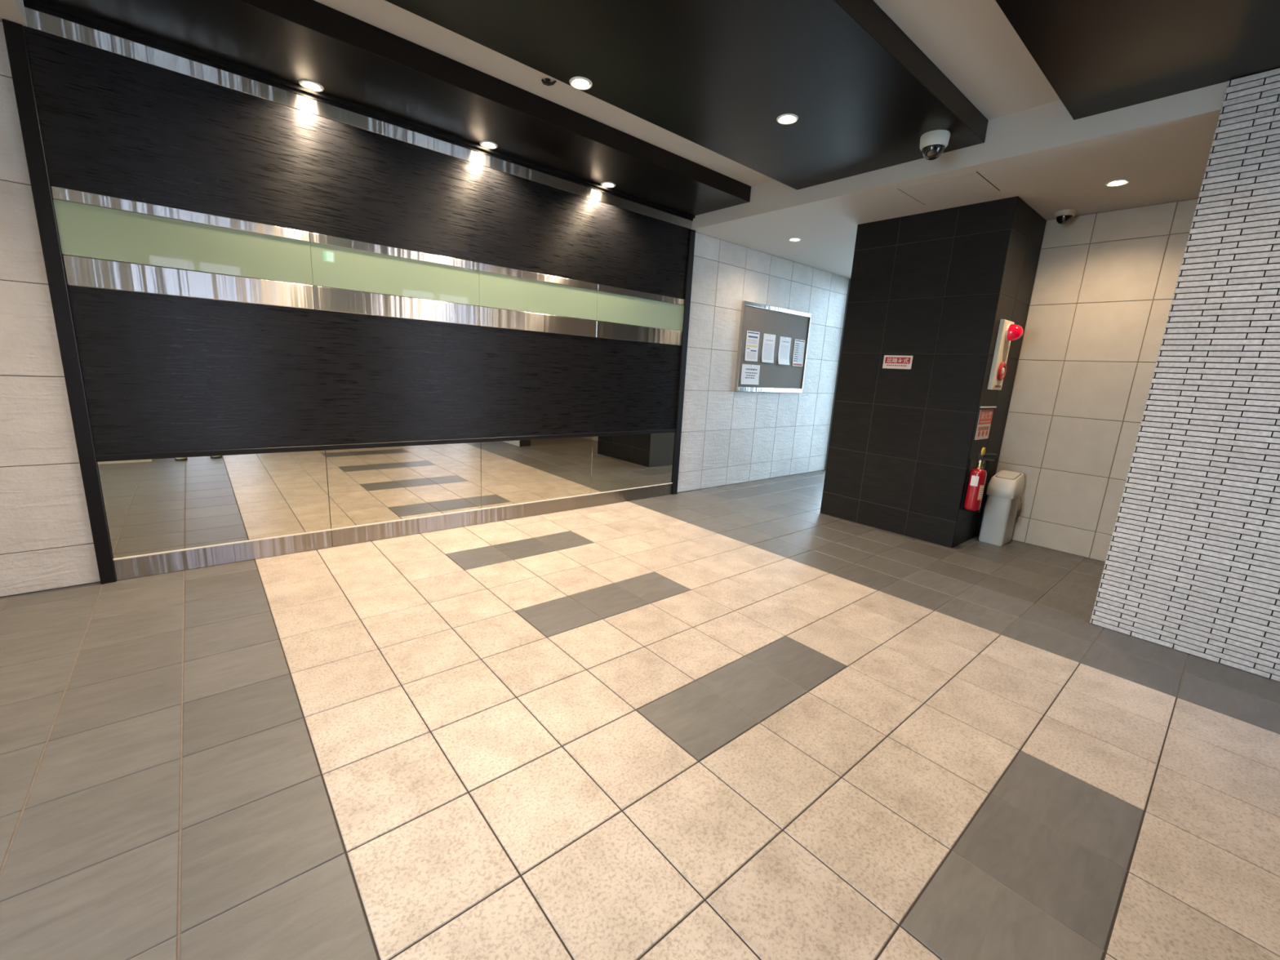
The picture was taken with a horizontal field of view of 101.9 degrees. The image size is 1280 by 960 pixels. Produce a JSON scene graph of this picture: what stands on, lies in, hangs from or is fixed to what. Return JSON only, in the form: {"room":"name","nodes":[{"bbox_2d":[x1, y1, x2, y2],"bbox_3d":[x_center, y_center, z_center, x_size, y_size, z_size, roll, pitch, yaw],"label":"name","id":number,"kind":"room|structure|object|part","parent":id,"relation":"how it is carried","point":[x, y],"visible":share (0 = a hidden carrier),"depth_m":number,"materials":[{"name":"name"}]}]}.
{"room":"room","nodes":[
{"label":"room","id":0,"kind":"room"},
{"bbox_2d":[1,0,695,584],"bbox_3d":[-1.084,-0.898,3.561,3.948,2.500,0.058,-7,16,-40],"label":"wall","id":1,"kind":"structure","parent":0,"point":[290,317],"depth_m":2.92,"materials":[{"name":"black wood"}]},
{"bbox_3d":[-2.576,-0.661,2.333,0.054,2.391,0.043,-7,16,-40],"label":"frame","id":2,"kind":"part","parent":1,"relation":"part of","materials":[{"name":"black metal"}]},
{"bbox_3d":[-2.170,-1.145,2.558,0.944,0.222,0.008,-7,16,-40],"label":"glass panel","id":3,"kind":"part","parent":1,"relation":"part of","materials":[{"name":"green glass"}]},
{"bbox_3d":[-2.239,0.106,2.827,0.943,0.489,0.007,-7,16,-40],"label":"mirror panel","id":4,"kind":"part","parent":1,"relation":"part of","materials":[{"name":"beige"}]},
{"bbox_3d":[-2.255,0.405,2.890,0.944,0.108,0.008,-7,16,-40],"label":"kick plate","id":5,"kind":"part","parent":1,"relation":"part of","materials":[{"name":"silver metal"}]},
{"bbox_3d":[-1.046,-1.729,3.385,3.830,0.591,0.009,-7,16,-40],"label":"panel","id":6,"kind":"part","parent":1,"relation":"part of","materials":[{"name":"black laminate"}]},
{"bbox_3d":[-1.001,-2.101,3.306,3.844,0.036,0.039,-7,16,-40],"label":"cornice","id":7,"kind":"part","parent":1,"relation":"part of","materials":[{"name":"black metal"}]},
{"bbox_3d":[-1.103,-0.674,3.611,3.830,0.765,0.009,-7,16,-40],"label":"panel","id":8,"kind":"part","parent":1,"relation":"part of","materials":[{"name":"black laminate"}]},
{"bbox_3d":[-1.121,-0.284,3.691,3.830,0.030,0.020,-7,16,-40],"label":"rail","id":9,"kind":"part","parent":1,"relation":"part of","materials":[{"name":"black metal"}]},
{"bbox_3d":[-1.443,-1.235,3.168,0.959,0.222,0.008,-7,16,-40],"label":"glass panel","id":10,"kind":"part","parent":1,"relation":"part of","materials":[{"name":"green glass"}]},
{"bbox_3d":[-1.512,0.015,3.436,0.958,0.489,0.007,-7,16,-40],"label":"mirror panel","id":11,"kind":"part","parent":1,"relation":"part of","materials":[{"name":"beige"}]},
{"bbox_3d":[-1.528,0.314,3.500,0.959,0.108,0.008,-7,16,-40],"label":"kick plate","id":12,"kind":"part","parent":1,"relation":"part of","materials":[{"name":"silver metal"}]},
{"bbox_3d":[-0.793,0.222,4.116,0.965,0.108,0.008,-7,16,-40],"label":"kick plate","id":13,"kind":"part","parent":1,"relation":"part of","materials":[{"name":"silver metal"}]},
{"bbox_3d":[-0.777,-0.077,4.052,0.964,0.489,0.007,-7,16,-40],"label":"mirror panel","id":14,"kind":"part","parent":1,"relation":"part of","materials":[{"name":"beige"}]},
{"bbox_3d":[-0.708,-1.327,3.784,0.965,0.222,0.008,-7,16,-40],"label":"glass panel","id":15,"kind":"part","parent":1,"relation":"part of","materials":[{"name":"green glass"}]},
{"bbox_3d":[-0.059,0.131,4.731,0.956,0.108,0.008,-7,16,-40],"label":"kick plate","id":16,"kind":"part","parent":1,"relation":"part of","materials":[{"name":"silver metal"}]},
{"bbox_3d":[-0.043,-0.169,4.668,0.955,0.489,0.007,-7,16,-40],"label":"mirror panel","id":17,"kind":"part","parent":1,"relation":"part of","materials":[{"name":"beige"}]},
{"bbox_3d":[0.026,-1.419,4.399,0.956,0.222,0.008,-7,16,-40],"label":"glass panel","id":18,"kind":"part","parent":1,"relation":"part of","materials":[{"name":"green glass"}]},
{"bbox_3d":[0.390,-1.032,4.821,0.064,2.391,0.043,-7,16,-40],"label":"frame","id":19,"kind":"part","parent":1,"relation":"part of","materials":[{"name":"black metal"}]},
{"bbox_2d":[0,21,850,596],"bbox_3d":[-0.769,-0.914,3.968,8.575,2.394,0.152,-7,16,-40],"label":"wall","id":20,"kind":"structure","parent":0,"point":[729,436],"depth_m":2.51,"materials":[{"name":"grey tile"}]},
{"bbox_2d":[734,300,811,392],"bbox_3d":[1.471,-1.410,5.662,1.200,0.894,0.037,-7,16,-40],"label":"notice board","id":21,"kind":"object","parent":20,"relation":"attached to","point":[775,377],"visible":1,"depth_m":5.64,"materials":[{"name":"grey fabric"}]},
{"bbox_2d":[741,364,759,384],"bbox_3d":[1.165,-1.108,5.462,0.298,0.204,0.011,-7,16,-40],"label":"notice","id":22,"kind":"object","parent":21,"relation":"attached to","point":[749,373],"visible":1,"depth_m":5.46,"materials":[{"name":"white paper"}]},
{"bbox_2d":[745,368,757,378],"bbox_3d":[1.173,-1.121,5.470,0.203,0.100,0.001,-7,16,-40],"label":"print","id":23,"kind":"object","parent":22,"relation":"attached to","point":[750,373],"depth_m":5.47,"materials":[{"name":"grey paper"}]},
{"bbox_2d":[744,330,759,361],"bbox_3d":[1.168,-1.387,5.391,0.209,0.298,0.011,-7,16,-40],"label":"notice","id":24,"kind":"object","parent":21,"relation":"attached to","point":[753,337],"visible":1,"depth_m":5.39,"materials":[{"name":"white paper"}]},
{"bbox_2d":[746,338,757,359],"bbox_3d":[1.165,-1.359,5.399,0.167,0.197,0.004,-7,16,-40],"label":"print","id":25,"kind":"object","parent":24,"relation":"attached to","point":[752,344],"depth_m":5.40,"materials":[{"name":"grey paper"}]},
{"bbox_2d":[746,344,757,347],"bbox_3d":[1.165,-1.390,5.394,0.176,0.021,0.001,-7,16,-40],"label":"print","id":26,"kind":"object","parent":24,"relation":"attached to","point":[748,345],"depth_m":5.40},
{"bbox_2d":[746,331,759,351],"bbox_3d":[1.168,-1.431,5.385,0.184,0.190,0.001,-7,16,-40],"label":"print","id":27,"kind":"object","parent":24,"relation":"attached to","point":[753,337],"depth_m":5.39,"materials":[{"name":"white paper"}]},
{"bbox_2d":[761,333,775,363],"bbox_3d":[1.383,-1.411,5.572,0.209,0.295,0.011,-7,16,-40],"label":"notice","id":28,"kind":"object","parent":21,"relation":"attached to","point":[768,346],"visible":1,"depth_m":5.57,"materials":[{"name":"white paper"}]},
{"bbox_2d":[763,339,773,359],"bbox_3d":[1.381,-1.397,5.576,0.159,0.206,0.005,-7,16,-40],"label":"print","id":29,"kind":"object","parent":28,"relation":"attached to","point":[767,344],"depth_m":5.57,"materials":[{"name":"grey paper"}]},
{"bbox_3d":[1.446,-0.997,5.752,1.200,0.045,0.033,-7,16,-40],"label":"frame rail","id":30,"kind":"part","parent":21,"relation":"part of","materials":[{"name":"silver metal"}]},
{"bbox_3d":[1.492,-1.828,5.574,1.200,0.039,0.033,-7,16,-40],"label":"frame rail","id":31,"kind":"part","parent":21,"relation":"part of","materials":[{"name":"silver metal"}]},
{"bbox_2d":[777,336,791,364],"bbox_3d":[1.608,-1.431,5.758,0.209,0.295,0.018,-7,16,-40],"label":"notice","id":32,"kind":"object","parent":21,"relation":"attached to","point":[784,342],"visible":1,"depth_m":5.76,"materials":[{"name":"white paper"}]},
{"bbox_2d":[779,345,788,359],"bbox_3d":[1.603,-1.419,5.765,0.150,0.145,0.004,-7,16,-40],"label":"print","id":33,"kind":"object","parent":32,"relation":"attached to","point":[784,349],"depth_m":5.76,"materials":[{"name":"grey paper"}]},
{"bbox_2d":[792,338,804,366],"bbox_3d":[1.819,-1.453,5.941,0.209,0.298,0.011,-7,16,-40],"label":"notice","id":34,"kind":"object","parent":21,"relation":"attached to","point":[799,344],"visible":1,"depth_m":5.94,"materials":[{"name":"white paper"}]},
{"bbox_2d":[0,469,1279,959],"bbox_3d":[1.126,0.904,1.979,8.575,0.121,5.999,-7,16,-40],"label":"floor","id":35,"kind":"structure","parent":0,"point":[747,720],"depth_m":1.62,"materials":[{"name":"tile"}]},
{"bbox_2d":[978,470,1024,546],"bbox_3d":[2.814,0.211,4.036,0.314,0.550,0.220,-7,16,-40],"label":"trash bin","id":36,"kind":"object","parent":35,"relation":"on","point":[1005,488],"visible":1,"depth_m":3.96,"materials":[{"name":"beige plastic"}]},
{"bbox_2d":[0,0,1279,278],"bbox_3d":[1.228,-1.685,1.472,8.575,0.371,6.121,-7,16,-40],"label":"ceiling","id":37,"kind":"structure","parent":0,"point":[1046,104],"depth_m":2.45,"materials":[{"name":"grey paint"}]},
{"bbox_2d":[298,79,324,92],"bbox_3d":[-1.679,-2.014,2.654,0.111,0.005,0.111,-7,16,-40],"label":"recessed light","id":38,"kind":"object","parent":37,"relation":"in","point":[316,86],"visible":1,"depth_m":2.65,"materials":[{"name":"white paint"}]},
{"bbox_3d":[-0.809,-2.117,3.077,3.845,0.112,0.650,-7,16,-40],"label":"panel","id":39,"kind":"part","parent":37,"relation":"part of","materials":[{"name":"black paint"}]},
{"bbox_2d":[479,140,497,149],"bbox_3d":[-0.952,-2.105,3.264,0.111,0.005,0.111,-7,16,-40],"label":"recessed light","id":40,"kind":"object","parent":37,"relation":"in","point":[489,144],"visible":1,"depth_m":3.26,"materials":[{"name":"white paint"}]},
{"bbox_2d":[541,78,555,86],"bbox_3d":[-0.472,-2.059,2.692,0.076,0.028,0.030,5,12,10],"label":"ceiling fitting","id":41,"kind":"object","parent":37,"relation":"attached to","point":[547,82],"visible":1,"depth_m":2.69,"materials":[{"name":"black plastic"}]},
{"bbox_2d":[568,76,592,89],"bbox_3d":[-0.284,-1.903,2.494,0.111,0.005,0.111,-7,16,-40],"label":"recessed light","id":42,"kind":"object","parent":37,"relation":"in","point":[577,82],"visible":1,"depth_m":2.49,"materials":[{"name":"white paint"}]},
{"bbox_2d":[600,182,615,187],"bbox_3d":[-0.237,-2.194,3.863,0.111,0.005,0.111,-7,16,-40],"label":"recessed light","id":43,"kind":"object","parent":37,"relation":"in","point":[608,184],"visible":1,"depth_m":3.86,"materials":[{"name":"white paint"}]},
{"bbox_3d":[0.060,-1.856,2.079,3.845,0.112,1.197,-7,16,-40],"label":"panel","id":44,"kind":"part","parent":37,"relation":"part of","materials":[{"name":"black paint"}]},
{"bbox_2d":[776,113,798,124],"bbox_3d":[0.774,-1.896,2.729,0.111,0.005,0.111,-7,16,-40],"label":"recessed light","id":45,"kind":"object","parent":37,"relation":"in","point":[787,118],"visible":1,"depth_m":2.72,"materials":[{"name":"white paint"}]},
{"bbox_2d":[788,237,800,241],"bbox_3d":[1.401,-2.175,4.702,0.111,0.005,0.111,-7,16,-40],"label":"recessed light","id":46,"kind":"object","parent":37,"relation":"in","point":[793,239],"visible":1,"depth_m":4.70,"materials":[{"name":"white paint"}]},
{"bbox_2d":[920,129,950,160],"bbox_3d":[1.603,-1.815,2.838,0.144,0.119,0.144,-7,16,-40],"label":"dome camera","id":47,"kind":"object","parent":37,"relation":"attached to","point":[932,143],"visible":1,"depth_m":2.79,"materials":[{"name":"grey plastic"}]},
{"bbox_3d":[1.964,-1.851,3.307,0.424,0.007,0.444,-7,16,-40],"label":"hatch lid","id":48,"kind":"part","parent":37,"relation":"part of","materials":[{"name":"grey paint"}]},
{"bbox_2d":[1054,208,1076,224],"bbox_3d":[2.946,-1.818,3.605,0.122,0.080,0.122,-7,16,-40],"label":"dome camera","id":49,"kind":"object","parent":37,"relation":"attached to","point":[1063,216],"visible":1,"depth_m":3.57,"materials":[{"name":"beige"}]},
{"bbox_2d":[1105,178,1130,186],"bbox_3d":[2.805,-1.745,3.051,0.111,0.005,0.111,-7,16,-40],"label":"recessed light","id":50,"kind":"object","parent":37,"relation":"in","point":[1123,181],"visible":1,"depth_m":3.05,"materials":[{"name":"white paint"}]},
{"bbox_3d":[1.083,-1.548,0.904,3.845,0.112,1.197,-7,16,-40],"label":"panel","id":51,"kind":"part","parent":37,"relation":"part of","materials":[{"name":"black paint"}]},
{"bbox_2d":[820,195,1046,547],"bbox_3d":[2.290,-0.801,4.222,0.697,2.394,1.085,-7,16,-40],"label":"wall pillar","id":52,"kind":"structure","parent":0,"point":[935,288],"depth_m":3.90,"materials":[{"name":"grey tile"}]},
{"bbox_2d":[882,355,913,368],"bbox_3d":[1.989,-0.911,4.013,0.007,0.100,0.218,-7,16,-40],"label":"wall sign","id":53,"kind":"object","parent":52,"relation":"attached to","point":[893,362],"visible":1,"depth_m":4.01,"materials":[{"name":"beige"}]},
{"bbox_2d":[960,458,980,512],"bbox_3d":[2.422,0.043,3.748,0.109,0.376,0.113,-7,16,-40],"label":"bracket","id":54,"kind":"object","parent":52,"relation":"attached to","point":[971,460],"visible":0.72,"depth_m":3.77,"materials":[{"name":"black metal"}]},
{"bbox_3d":[2.388,0.033,3.788,0.054,0.376,0.006,-7,16,-40],"label":"plate","id":55,"kind":"part","parent":54,"relation":"part of","materials":[{"name":"black metal"}]},
{"bbox_2d":[962,507,980,512],"bbox_3d":[2.414,0.221,3.785,0.109,0.010,0.111,-7,16,-40],"label":"shelf","id":56,"kind":"object","parent":54,"relation":"attached to","point":[963,508],"depth_m":3.75,"materials":[{"name":"black metal"}]},
{"bbox_2d":[964,447,997,511],"bbox_3d":[2.438,-0.008,3.729,0.127,0.462,0.118,5,12,9],"label":"fire extinguisher","id":57,"kind":"object","parent":54,"relation":"on","point":[975,491],"visible":1,"depth_m":3.71,"materials":[{"name":"red metal"}]},
{"bbox_3d":[2.453,-0.145,3.684,0.027,0.011,0.106,-7,16,-40],"label":"carry handle","id":58,"kind":"part","parent":57,"relation":"part of","materials":[{"name":"black metal"}]},
{"bbox_3d":[2.457,-0.172,3.675,0.020,0.046,0.115,-7,16,-40],"label":"lever","id":59,"kind":"part","parent":57,"relation":"part of","materials":[{"name":"black metal"}]},
{"bbox_2d":[974,408,993,439],"bbox_3d":[2.502,-0.404,3.774,0.276,0.217,0.005,-7,16,-40],"label":"sign","id":60,"kind":"object","parent":52,"relation":"attached to","point":[985,416],"visible":1,"depth_m":3.77,"materials":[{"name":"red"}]},
{"bbox_2d":[979,406,996,408],"bbox_3d":[2.509,-0.525,3.741,0.304,0.011,0.016,-7,16,-40],"label":"rail","id":61,"kind":"object","parent":52,"relation":"attached to","point":[980,406],"visible":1,"depth_m":3.72,"materials":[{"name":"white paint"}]},
{"bbox_2d":[986,319,1023,390],"bbox_3d":[2.585,-0.871,3.646,0.212,0.476,0.120,-7,16,-40],"label":"fire alarm","id":62,"kind":"object","parent":52,"relation":"attached to","point":[1008,331],"visible":1,"depth_m":3.62,"materials":[{"name":"beige"}]},
{"bbox_3d":[2.566,-0.877,3.667,0.185,0.445,0.004,-7,16,-40],"label":"plate","id":63,"kind":"part","parent":62,"relation":"part of","materials":[{"name":"beige"}]},
{"bbox_2d":[1007,324,1023,340],"bbox_3d":[2.607,-1.022,3.598,0.112,0.112,0.079,-7,16,-40],"label":"lamp","id":64,"kind":"object","parent":62,"relation":"attached to","point":[1015,331],"depth_m":3.57,"materials":[{"name":"red plastic"}]},
{"bbox_2d":[995,198,1198,561],"bbox_3d":[3.872,-0.674,4.036,1.454,2.394,3.448,-7,16,-40],"label":"wall","id":65,"kind":"structure","parent":0,"point":[1104,284],"depth_m":3.71,"materials":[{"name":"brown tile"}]},
{"bbox_2d":[1089,67,1279,681],"bbox_3d":[2.957,-0.338,1.978,0.184,2.500,1.452,-7,16,-40],"label":"brick wall","id":66,"kind":"structure","parent":0,"point":[1192,565],"depth_m":2.31,"materials":[{"name":"white brick"}]}
]}

